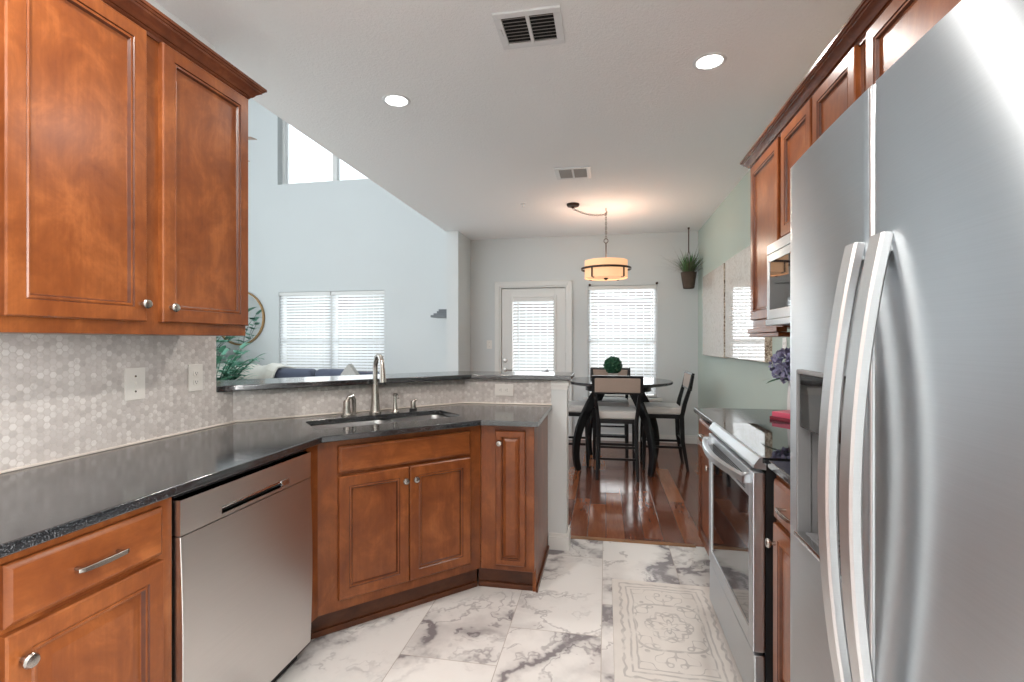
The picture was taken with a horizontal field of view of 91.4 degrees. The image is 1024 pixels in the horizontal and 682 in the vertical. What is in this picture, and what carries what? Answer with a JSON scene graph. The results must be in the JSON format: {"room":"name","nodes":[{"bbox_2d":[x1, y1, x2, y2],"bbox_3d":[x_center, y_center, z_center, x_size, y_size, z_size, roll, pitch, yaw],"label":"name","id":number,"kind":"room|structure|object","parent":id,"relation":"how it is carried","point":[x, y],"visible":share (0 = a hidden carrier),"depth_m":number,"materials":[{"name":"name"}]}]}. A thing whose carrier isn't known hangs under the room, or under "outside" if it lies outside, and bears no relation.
{"room":"kitchen","nodes":[
{"label":"kitchen","id":0,"kind":"room"},
{"bbox_2d":[146,0,214,50],"bbox_3d":[-1.865,-0.045,0.554,0.170,2.750,3.800,0,0,11],"label":"wall","id":1,"kind":"structure","parent":0,"point":[154,3],"depth_m":2.21,"materials":[{"name":"paint"}]},
{"bbox_2d":[0,0,247,335],"bbox_3d":[-1.361,-0.533,1.713,0.371,1.023,0.932,0,0,11],"label":"upper cabinet","id":2,"kind":"object","parent":1,"relation":"attached to","point":[124,160],"visible":1,"depth_m":1.55,"materials":[{"name":"brown wood"}]},
{"bbox_2d":[101,0,266,99],"bbox_3d":[-1.431,-1.064,1.341,0.387,0.072,1.807,0,0,11],"label":"crown molding","id":3,"kind":"structure","parent":2,"relation":"attached to","point":[159,27],"depth_m":1.79,"materials":[{"name":"brown wood"}]},
{"bbox_2d":[124,367,144,400],"bbox_3d":[-1.493,0.170,1.985,0.016,0.127,0.088,0,0,11],"label":"switch plate","id":4,"kind":"object","parent":1,"relation":"attached to","point":[134,378],"visible":1,"depth_m":1.98,"materials":[{"name":"white plastic"}]},
{"bbox_2d":[0,334,550,470],"bbox_3d":[-1.444,0.172,1.200,1.147,0.485,5.114,0,0,28],"label":"backsplash","id":5,"kind":"structure","parent":1,"relation":"attached to","point":[61,396],"depth_m":1.95,"materials":[{"name":"tile"}]},
{"bbox_2d":[188,364,202,391],"bbox_3d":[-1.441,0.167,2.279,0.009,0.122,0.080,0,0,11],"label":"outlet","id":6,"kind":"object","parent":5,"relation":"attached to","point":[195,371],"visible":1,"depth_m":2.28,"materials":[{"name":"white plastic"}]},
{"bbox_2d":[193,370,198,375],"bbox_3d":[-1.438,0.147,2.278,0.003,0.025,0.033,0,0,11],"label":"socket","id":7,"kind":"object","parent":6,"relation":"attached to","point":[195,372],"depth_m":2.28,"materials":[{"name":"white plastic"}]},
{"bbox_2d":[193,379,198,384],"bbox_3d":[-1.438,0.187,2.278,0.003,0.025,0.033,0,0,11],"label":"socket","id":8,"kind":"object","parent":6,"relation":"attached to","point":[195,381],"depth_m":2.27,"materials":[{"name":"white plastic"}]},
{"bbox_2d":[216,371,574,391],"bbox_3d":[-0.681,0.233,3.107,2.349,0.030,0.744,0,0,-22],"label":"bar ledge","id":9,"kind":"object","parent":5,"relation":"on","point":[321,381],"visible":0.83,"depth_m":2.99,"materials":[{"name":"black stone"}]},
{"bbox_2d":[495,384,512,395],"bbox_3d":[-0.052,0.318,3.243,0.122,0.076,0.009,0,0,11],"label":"outlet","id":10,"kind":"object","parent":5,"relation":"attached to","point":[500,389],"visible":1,"depth_m":3.24,"materials":[{"name":"white plastic"}]},
{"bbox_2d":[314,390,567,544],"bbox_3d":[-0.674,0.790,3.022,2.159,1.080,0.528,0,0,-24],"label":"wall","id":11,"kind":"structure","parent":0,"point":[558,416],"depth_m":3.19,"materials":[{"name":"paint"}]},
{"bbox_2d":[549,380,570,550],"bbox_3d":[0.313,0.790,3.258,0.127,1.080,0.168,0,0,11],"label":"trim","id":12,"kind":"structure","parent":11,"relation":"attached to","point":[557,541],"depth_m":3.18,"materials":[{"name":"white paint"}]},
{"bbox_2d":[216,98,697,435],"bbox_3d":[-1.396,-1.420,7.268,8.070,5.500,0.170,0,0,11],"label":"wall","id":13,"kind":"structure","parent":0,"point":[347,235],"depth_m":7.20,"materials":[{"name":"paint"}]},
{"bbox_2d":[222,292,264,344],"bbox_3d":[-4.182,-0.354,7.688,0.840,0.840,0.035,0,0,11],"label":"round mirror","id":14,"kind":"object","parent":13,"relation":"attached to","point":[256,316],"visible":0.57,"depth_m":7.65,"materials":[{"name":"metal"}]},
{"bbox_2d":[283,120,367,183],"bbox_3d":[-2.665,-3.120,7.583,1.760,1.500,0.100,0,0,11],"label":"window","id":15,"kind":"structure","parent":13,"relation":"in","point":[335,160],"depth_m":7.70,"materials":[{"name":"white paint"}]},
{"bbox_2d":[281,295,383,368],"bbox_3d":[-2.688,0.055,7.473,1.835,1.590,0.205,0,0,11],"label":"window","id":16,"kind":"structure","parent":13,"relation":"in","point":[331,300],"depth_m":7.48,"materials":[{"name":"white paint"}]},
{"bbox_2d":[279,292,331,369],"bbox_3d":[-3.114,0.001,7.534,0.845,1.474,0.068,0,0,11],"label":"window blind","id":17,"kind":"object","parent":16,"relation":"attached to","point":[322,358],"visible":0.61,"depth_m":7.54,"materials":[{"name":"white paint"}]},
{"bbox_2d":[331,290,383,370],"bbox_3d":[-2.269,0.001,7.375,0.845,1.474,0.068,0,0,11],"label":"window blind","id":18,"kind":"object","parent":16,"relation":"attached to","point":[340,361],"visible":0.64,"depth_m":7.38,"materials":[{"name":"white paint"}]},
{"bbox_2d":[487,340,491,348],"bbox_3d":[-0.318,0.050,6.971,0.075,0.118,0.016,0,0,11],"label":"switch plate","id":19,"kind":"object","parent":13,"relation":"attached to","point":[489,342],"visible":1,"depth_m":6.97,"materials":[{"name":"white plastic"}]},
{"bbox_2d":[495,280,571,439],"bbox_3d":[0.302,0.255,6.936,1.070,2.150,0.196,0,0,11],"label":"door","id":20,"kind":"structure","parent":13,"relation":"in","point":[518,292],"depth_m":6.89,"materials":[{"name":"white paint"}]},
{"bbox_2d":[583,289,661,404],"bbox_3d":[1.472,0.055,6.691,1.020,1.590,0.205,0,0,11],"label":"window","id":21,"kind":"structure","parent":13,"relation":"in","point":[651,399],"depth_m":6.65,"materials":[{"name":"white paint"}]},
{"bbox_2d":[588,285,656,396],"bbox_3d":[1.468,0.001,6.672,0.890,1.474,0.068,0,0,11],"label":"window blind","id":22,"kind":"object","parent":21,"relation":"attached to","point":[600,346],"visible":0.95,"depth_m":6.67,"materials":[{"name":"white paint"}]},
{"bbox_2d":[572,432,696,443],"bbox_3d":[0.911,1.278,6.740,3.040,0.105,0.015,0,0,11],"label":"baseboard","id":23,"kind":"structure","parent":13,"relation":"attached to","point":[689,439],"depth_m":6.54,"materials":[{"name":"white paint"}]},
{"bbox_2d":[447,231,470,371],"bbox_3d":[-0.714,-0.045,6.748,0.156,2.750,0.600,0,0,11],"label":"wall column","id":24,"kind":"structure","parent":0,"point":[458,244],"depth_m":6.46,"materials":[{"name":"paint"}]},
{"bbox_2d":[431,309,446,317],"bbox_3d":[-0.923,-0.370,6.787,0.270,0.110,0.320,0,0,11],"label":"mantel ledge","id":25,"kind":"object","parent":24,"relation":"attached to","point":[441,313],"visible":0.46,"depth_m":6.67,"materials":[{"name":"grey"}]},
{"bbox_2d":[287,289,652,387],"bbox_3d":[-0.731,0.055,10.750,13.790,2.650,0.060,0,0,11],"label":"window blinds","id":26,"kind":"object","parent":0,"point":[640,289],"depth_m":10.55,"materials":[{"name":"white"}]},
{"bbox_2d":[275,439,709,681],"bbox_3d":[0.126,1.380,2.647,3.370,0.100,8.650,0,0,11],"label":"floor","id":27,"kind":"structure","parent":0,"point":[563,631],"depth_m":2.49,"materials":[{"name":"tile"}]},
{"bbox_2d":[0,497,171,681],"bbox_3d":[-1.294,0.885,1.279,0.655,0.889,0.446,0,0,11],"label":"base cabinet","id":28,"kind":"object","parent":27,"relation":"on","point":[93,603],"visible":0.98,"depth_m":1.21,"materials":[{"name":"brown wood"}]},
{"bbox_2d":[172,449,311,681],"bbox_3d":[-1.196,0.886,1.826,0.615,0.888,0.652,0,0,11],"label":"dishwasher","id":29,"kind":"object","parent":27,"relation":"on","point":[242,541],"visible":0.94,"depth_m":1.70,"materials":[{"name":"silver metal"}]},
{"bbox_2d":[303,425,480,639],"bbox_3d":[-0.653,0.885,2.578,0.919,0.889,0.560,0,0,-34],"label":"base cabinet","id":30,"kind":"object","parent":27,"relation":"on","point":[396,519],"visible":0.92,"depth_m":2.36,"materials":[{"name":"brown wood"}]},
{"bbox_2d":[0,403,551,557],"bbox_3d":[-0.837,0.424,1.444,1.502,0.028,3.829,0,0,11],"label":"countertop","id":31,"kind":"structure","parent":30,"relation":"on","point":[40,504],"depth_m":1.67,"materials":[{"name":"black stone"}]},
{"bbox_2d":[0,402,551,473],"bbox_3d":[-1.442,0.406,1.196,1.156,0.010,5.108,0,0,28],"label":"caulk","id":32,"kind":"structure","parent":31,"relation":"on","point":[193,430],"depth_m":2.31,"materials":[{"name":"beige"}]},
{"bbox_2d":[341,394,356,415],"bbox_3d":[-0.899,0.352,2.757,0.060,0.115,0.087,0,0,41],"label":"tap","id":33,"kind":"object","parent":31,"relation":"on","point":[346,403],"visible":1,"depth_m":2.74,"materials":[{"name":"silver metal"}]},
{"bbox_2d":[369,353,385,413],"bbox_3d":[-0.746,0.239,2.794,0.066,0.341,0.169,0,0,-35],"label":"faucet","id":34,"kind":"object","parent":31,"relation":"on","point":[375,403],"visible":1,"depth_m":2.81,"materials":[{"name":"silver metal"}]},
{"bbox_2d":[312,415,447,428],"bbox_3d":[-0.667,0.538,2.651,0.774,0.199,0.314,0,0,-34],"label":"sink","id":35,"kind":"object","parent":31,"relation":"in","point":[371,422],"visible":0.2,"depth_m":2.75,"materials":[{"name":"metal"}]},
{"bbox_2d":[391,393,398,411],"bbox_3d":[-0.665,0.354,2.873,0.046,0.112,0.098,0,0,-27],"label":"soap dispenser","id":36,"kind":"object","parent":31,"relation":"on","point":[395,395],"visible":1,"depth_m":2.88,"materials":[{"name":"silver metal"}]},
{"bbox_2d":[409,399,417,410],"bbox_3d":[-0.582,0.375,2.955,0.048,0.070,0.044,0,0,-29],"label":"air gap","id":37,"kind":"object","parent":31,"relation":"on","point":[413,402],"visible":1,"depth_m":2.94,"materials":[{"name":"silver metal"}]},
{"bbox_2d":[478,415,549,592],"bbox_3d":[0.018,0.885,2.894,0.329,0.889,0.661,0,0,11],"label":"base cabinet","id":38,"kind":"object","parent":27,"relation":"on","point":[515,548],"visible":0.97,"depth_m":2.61,"materials":[{"name":"brown wood"}]},
{"bbox_2d":[542,369,589,467],"bbox_3d":[0.595,0.829,5.485,0.508,1.007,0.476,0,0,11],"label":"dining chair","id":39,"kind":"object","parent":27,"relation":"on","point":[575,408],"visible":0.21,"depth_m":5.27,"materials":[{"name":"black paint"}]},
{"bbox_2d":[590,368,629,458],"bbox_3d":[1.148,0.829,5.837,0.476,1.007,0.508,0,0,11],"label":"dining chair","id":40,"kind":"object","parent":27,"relation":"on","point":[624,402],"visible":0.48,"depth_m":5.62,"materials":[{"name":"black paint"}]},
{"bbox_2d":[592,375,643,481],"bbox_3d":[1.036,0.829,4.940,0.476,1.007,0.508,0,0,11],"label":"dining chair","id":41,"kind":"object","parent":27,"relation":"on","point":[601,384],"visible":1,"depth_m":4.76,"materials":[{"name":"black wood"}]},
{"bbox_2d":[571,377,672,476],"bbox_3d":[1.139,0.879,5.382,1.140,0.918,1.140,0,0,11],"label":"dining table","id":42,"kind":"object","parent":27,"relation":"on","point":[650,425],"visible":0.56,"depth_m":5.13,"materials":[{"name":"black wood"}]},
{"bbox_2d":[603,356,622,375],"bbox_3d":[1.108,0.291,5.489,0.214,0.258,0.212,0,0,11],"label":"boxwood","id":43,"kind":"object","parent":42,"relation":"on","point":[612,365],"visible":0.98,"depth_m":5.43,"materials":[{"name":"green plant"}]},
{"bbox_2d":[571,535,695,547],"bbox_3d":[0.785,1.326,3.312,0.820,0.008,0.040,0,0,11],"label":"threshold","id":44,"kind":"object","parent":27,"relation":"on","point":[572,536],"visible":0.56,"depth_m":3.30,"materials":[{"name":"brown wood"}]},
{"bbox_2d":[640,371,694,471],"bbox_3d":[1.633,0.829,5.310,0.508,1.007,0.476,0,0,11],"label":"dining chair","id":45,"kind":"object","parent":27,"relation":"on","point":[664,410],"visible":0.91,"depth_m":5.15,"materials":[{"name":"black paint"}]},
{"bbox_2d":[612,579,742,681],"bbox_3d":[0.726,1.325,2.311,0.510,0.010,0.860,0,0,11],"label":"kitchen rug","id":46,"kind":"object","parent":27,"relation":"on","point":[663,632],"visible":0.92,"depth_m":2.23,"materials":[{"name":"beige fabric"}]},
{"bbox_2d":[698,418,711,555],"bbox_3d":[1.361,0.885,2.713,0.653,0.889,0.545,0,0,11],"label":"base cabinet","id":47,"kind":"object","parent":27,"relation":"on","point":[704,431],"visible":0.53,"depth_m":2.84,"materials":[{"name":"brown wood"}]},
{"bbox_2d":[694,408,789,424],"bbox_3d":[1.378,0.424,2.731,0.636,0.028,0.602,0,0,11],"label":"countertop","id":48,"kind":"structure","parent":47,"relation":"on","point":[710,415],"depth_m":2.75,"materials":[{"name":"black stone"}]},
{"bbox_2d":[770,416,789,422],"bbox_3d":[1.469,0.401,2.593,0.210,0.018,0.130,0,0,-18],"label":"box","id":49,"kind":"object","parent":48,"relation":"on","point":[771,417],"visible":0.32,"depth_m":2.55,"materials":[{"name":"red"}]},
{"bbox_2d":[772,410,789,418],"bbox_3d":[1.469,0.379,2.593,0.200,0.026,0.120,0,0,-25],"label":"box","id":50,"kind":"object","parent":49,"relation":"on","point":[784,413],"visible":0.29,"depth_m":2.56,"materials":[{"name":"red"}]},
{"bbox_2d":[787,380,789,409],"bbox_3d":[1.530,0.307,2.724,0.058,0.205,0.058,0,0,11],"label":"flower vase","id":51,"kind":"object","parent":48,"relation":"on","point":[788,391],"visible":0.16,"depth_m":2.72,"materials":[{"name":"white ceramic"}]},
{"bbox_2d":[763,348,789,383],"bbox_3d":[1.530,0.204,2.719,0.312,0.372,0.317,0,0,11],"label":"hydrangea","id":52,"kind":"object","parent":51,"relation":"in","point":[777,369],"visible":0.36,"depth_m":2.71,"materials":[{"name":"purple plant"}]},
{"bbox_2d":[702,422,789,681],"bbox_3d":[1.199,0.867,2.063,0.740,0.926,0.773,0,0,11],"label":"range","id":53,"kind":"object","parent":27,"relation":"on","point":[741,481],"visible":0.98,"depth_m":1.92,"materials":[{"name":"silver metal"}]},
{"bbox_2d":[715,422,789,463],"bbox_3d":[1.251,0.415,2.054,0.634,0.020,0.773,0,0,11],"label":"cooktop","id":54,"kind":"object","parent":53,"relation":"in","point":[763,442],"depth_m":2.08,"materials":[{"name":"black glass"}]},
{"bbox_2d":[765,475,789,681],"bbox_3d":[1.131,0.885,1.471,0.640,0.889,0.400,0,0,11],"label":"base cabinet","id":55,"kind":"object","parent":27,"relation":"on","point":[781,528],"visible":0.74,"depth_m":1.63,"materials":[{"name":"brown wood"}]},
{"bbox_2d":[768,460,789,483],"bbox_3d":[1.150,0.424,1.474,0.620,0.028,0.398,0,0,11],"label":"countertop","id":56,"kind":"structure","parent":55,"relation":"on","point":[781,468],"depth_m":1.63,"materials":[{"name":"black stone"}]},
{"bbox_2d":[790,0,1023,681],"bbox_3d":[0.939,0.440,0.795,0.767,1.780,0.915,0,0,11],"label":"refrigerator","id":57,"kind":"object","parent":27,"relation":"on","point":[907,211],"visible":1,"depth_m":0.75,"materials":[{"name":"grey metal"}]},
{"bbox_2d":[155,0,861,239],"bbox_3d":[0.103,-1.495,2.499,3.360,0.150,8.650,0,0,11],"label":"ceiling","id":58,"kind":"structure","parent":0,"point":[483,132],"depth_m":2.83,"materials":[{"name":"white paint"}]},
{"bbox_2d":[382,94,409,106],"bbox_3d":[-0.682,-1.417,2.951,0.164,0.005,0.164,0,0,11],"label":"recessed light","id":59,"kind":"object","parent":58,"relation":"in","point":[395,100],"visible":1,"depth_m":2.94,"materials":[{"name":"white ceramic"}]},
{"bbox_2d":[386,96,406,105],"bbox_3d":[-0.682,-1.415,2.951,0.120,0.003,0.120,0,0,11],"label":"diffuser","id":60,"kind":"object","parent":59,"relation":"attached to","point":[392,100],"depth_m":2.95,"materials":[{"name":"white plastic"}]},
{"bbox_2d":[492,5,564,49],"bbox_3d":[0.082,-1.412,2.267,0.297,0.016,0.263,0,0,11],"label":"ceiling vent","id":61,"kind":"object","parent":58,"relation":"in","point":[541,26],"visible":1,"depth_m":2.26,"materials":[{"name":"white metal"}]},
{"bbox_2d":[554,166,590,179],"bbox_3d":[0.516,-1.415,4.217,0.295,0.010,0.280,0,0,11],"label":"ceiling vent","id":62,"kind":"object","parent":58,"relation":"in","point":[581,172],"visible":1,"depth_m":4.20,"materials":[{"name":"white metal"}]},
{"bbox_2d":[567,202,630,280],"bbox_3d":[0.934,-1.034,5.339,0.667,0.769,0.551,0,0,11],"label":"pendant lamp","id":63,"kind":"object","parent":58,"relation":"hanging from","point":[606,268],"visible":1,"depth_m":5.16,"materials":[{"name":"beige glass"}]},
{"bbox_2d":[587,276,625,279],"bbox_3d":[1.003,-0.676,5.337,0.434,0.008,0.434,0,0,11],"label":"diffuser","id":64,"kind":"object","parent":63,"relation":"attached to","point":[588,277],"depth_m":5.34,"materials":[{"name":"beige glass"}]},
{"bbox_2d":[662,227,702,288],"bbox_3d":[2.185,-1.038,6.244,0.928,0.765,0.924,0,0,11],"label":"hanging planter","id":65,"kind":"object","parent":58,"relation":"hanging from","point":[688,274],"visible":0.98,"depth_m":6.19,"materials":[{"name":"green plant"}]},
{"bbox_2d":[693,52,726,70],"bbox_3d":[1.003,-1.417,2.538,0.164,0.005,0.164,0,0,11],"label":"recessed light","id":66,"kind":"object","parent":58,"relation":"in","point":[710,61],"visible":1,"depth_m":2.53,"materials":[{"name":"white ceramic"}]},
{"bbox_2d":[697,55,721,67],"bbox_3d":[1.003,-1.415,2.538,0.120,0.003,0.120,0,0,11],"label":"diffuser","id":67,"kind":"object","parent":66,"relation":"attached to","point":[709,61],"depth_m":2.53,"materials":[{"name":"white plastic"}]},
{"bbox_2d":[698,169,789,436],"bbox_3d":[1.695,-0.045,2.276,0.150,2.750,8.500,0,0,11],"label":"wall","id":68,"kind":"structure","parent":0,"point":[722,382],"depth_m":4.78,"materials":[{"name":"green paint"}]},
{"bbox_2d":[703,263,727,357],"bbox_3d":[2.172,-0.295,5.361,0.052,0.920,1.060,0,0,11],"label":"print","id":69,"kind":"object","parent":68,"relation":"attached to","point":[714,281],"visible":0.9,"depth_m":5.24},
{"bbox_2d":[725,246,771,362],"bbox_3d":[1.949,-0.302,4.177,0.052,0.915,1.210,0,0,11],"label":"print","id":70,"kind":"object","parent":68,"relation":"attached to","point":[738,343],"visible":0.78,"depth_m":4.23},
{"bbox_2d":[748,137,789,336],"bbox_3d":[1.503,-0.518,2.670,0.369,0.993,0.513,0,0,11],"label":"upper cabinet","id":71,"kind":"object","parent":68,"relation":"attached to","point":[765,175],"visible":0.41,"depth_m":2.70,"materials":[{"name":"brown wood"}]},
{"bbox_2d":[782,338,786,355],"bbox_3d":[1.810,0.037,3.323,0.009,0.118,0.075,0,0,11],"label":"outlet","id":72,"kind":"object","parent":68,"relation":"attached to","point":[784,340],"visible":0.6,"depth_m":3.32,"materials":[{"name":"white plastic"}]},
{"bbox_2d":[740,0,892,168],"bbox_3d":[1.298,-1.034,1.602,0.377,0.072,2.789,0,0,11],"label":"crown molding","id":73,"kind":"structure","parent":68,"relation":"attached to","point":[852,33],"depth_m":1.91,"materials":[{"name":"brown wood"}]},
{"bbox_2d":[781,42,864,237],"bbox_3d":[1.382,-0.743,2.030,0.369,0.545,0.770,0,0,11],"label":"upper cabinet","id":74,"kind":"object","parent":68,"relation":"attached to","point":[845,84],"visible":0.16,"depth_m":1.99,"materials":[{"name":"brown wood"}]},
{"bbox_2d":[766,233,789,325],"bbox_3d":[1.350,-0.270,2.041,0.435,0.390,0.770,0,0,11],"label":"microwave","id":75,"kind":"object","parent":74,"relation":"attached to","point":[778,252],"visible":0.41,"depth_m":2.29,"materials":[{"name":"grey plastic"}]},
{"bbox_2d":[865,0,960,90],"bbox_3d":[1.177,-0.762,0.939,0.369,0.505,1.440,0,0,11],"label":"upper cabinet","id":76,"kind":"object","parent":68,"relation":"attached to","point":[902,23],"visible":0.07,"depth_m":1.46,"materials":[{"name":"brown wood"}]},
{"bbox_3d":[-3.839,1.380,3.393,4.700,0.100,8.650,0,0,11],"label":"floor","id":77,"kind":"structure","parent":0,"visible":0},
{"bbox_2d":[216,307,255,359],"bbox_3d":[-4.627,0.329,6.990,1.459,2.003,1.445,0,0,11],"label":"potted palm","id":78,"kind":"object","parent":77,"relation":"on","point":[249,309],"visible":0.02,"depth_m":7.41,"materials":[{"name":"green plant"}]},
{"bbox_2d":[216,341,265,380],"bbox_3d":[-3.729,0.664,6.101,1.342,1.332,1.366,0,0,24],"label":"potted palm","id":79,"kind":"object","parent":77,"relation":"on","point":[229,369],"visible":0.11,"depth_m":6.14,"materials":[{"name":"green plant"}]},
{"bbox_2d":[274,368,379,377],"bbox_3d":[-3.033,0.858,6.869,2.280,0.945,0.900,0,0,11],"label":"sofa","id":80,"kind":"object","parent":77,"relation":"on","point":[283,372],"visible":0.06,"depth_m":6.87,"materials":[{"name":"blue fabric"}]},
{"bbox_2d":[216,363,293,379],"bbox_3d":[-3.669,0.494,7.147,0.986,0.367,0.664,0,0,11],"label":"throw blanket","id":81,"kind":"object","parent":80,"relation":"on","point":[265,371],"visible":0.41,"depth_m":6.89,"materials":[{"name":"white fabric"}]},
{"bbox_2d":[275,368,316,377],"bbox_3d":[-3.013,0.598,6.987,0.585,0.425,0.220,0,0,11],"label":"cushion","id":82,"kind":"object","parent":80,"relation":"on","point":[283,372],"depth_m":6.89,"materials":[{"name":"blue fabric"}]},
{"bbox_2d":[315,369,343,376],"bbox_3d":[-2.409,0.598,6.873,0.585,0.425,0.220,0,0,11],"label":"cushion","id":83,"kind":"object","parent":80,"relation":"on","point":[320,372],"depth_m":6.79,"materials":[{"name":"blue fabric"}]},
{"bbox_2d":[341,364,359,375],"bbox_3d":[-2.144,0.465,6.620,0.229,0.330,0.100,0,0,11],"label":"cushion","id":84,"kind":"object","parent":80,"relation":"on","point":[350,369],"visible":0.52,"depth_m":6.58,"materials":[{"name":"white fabric"}]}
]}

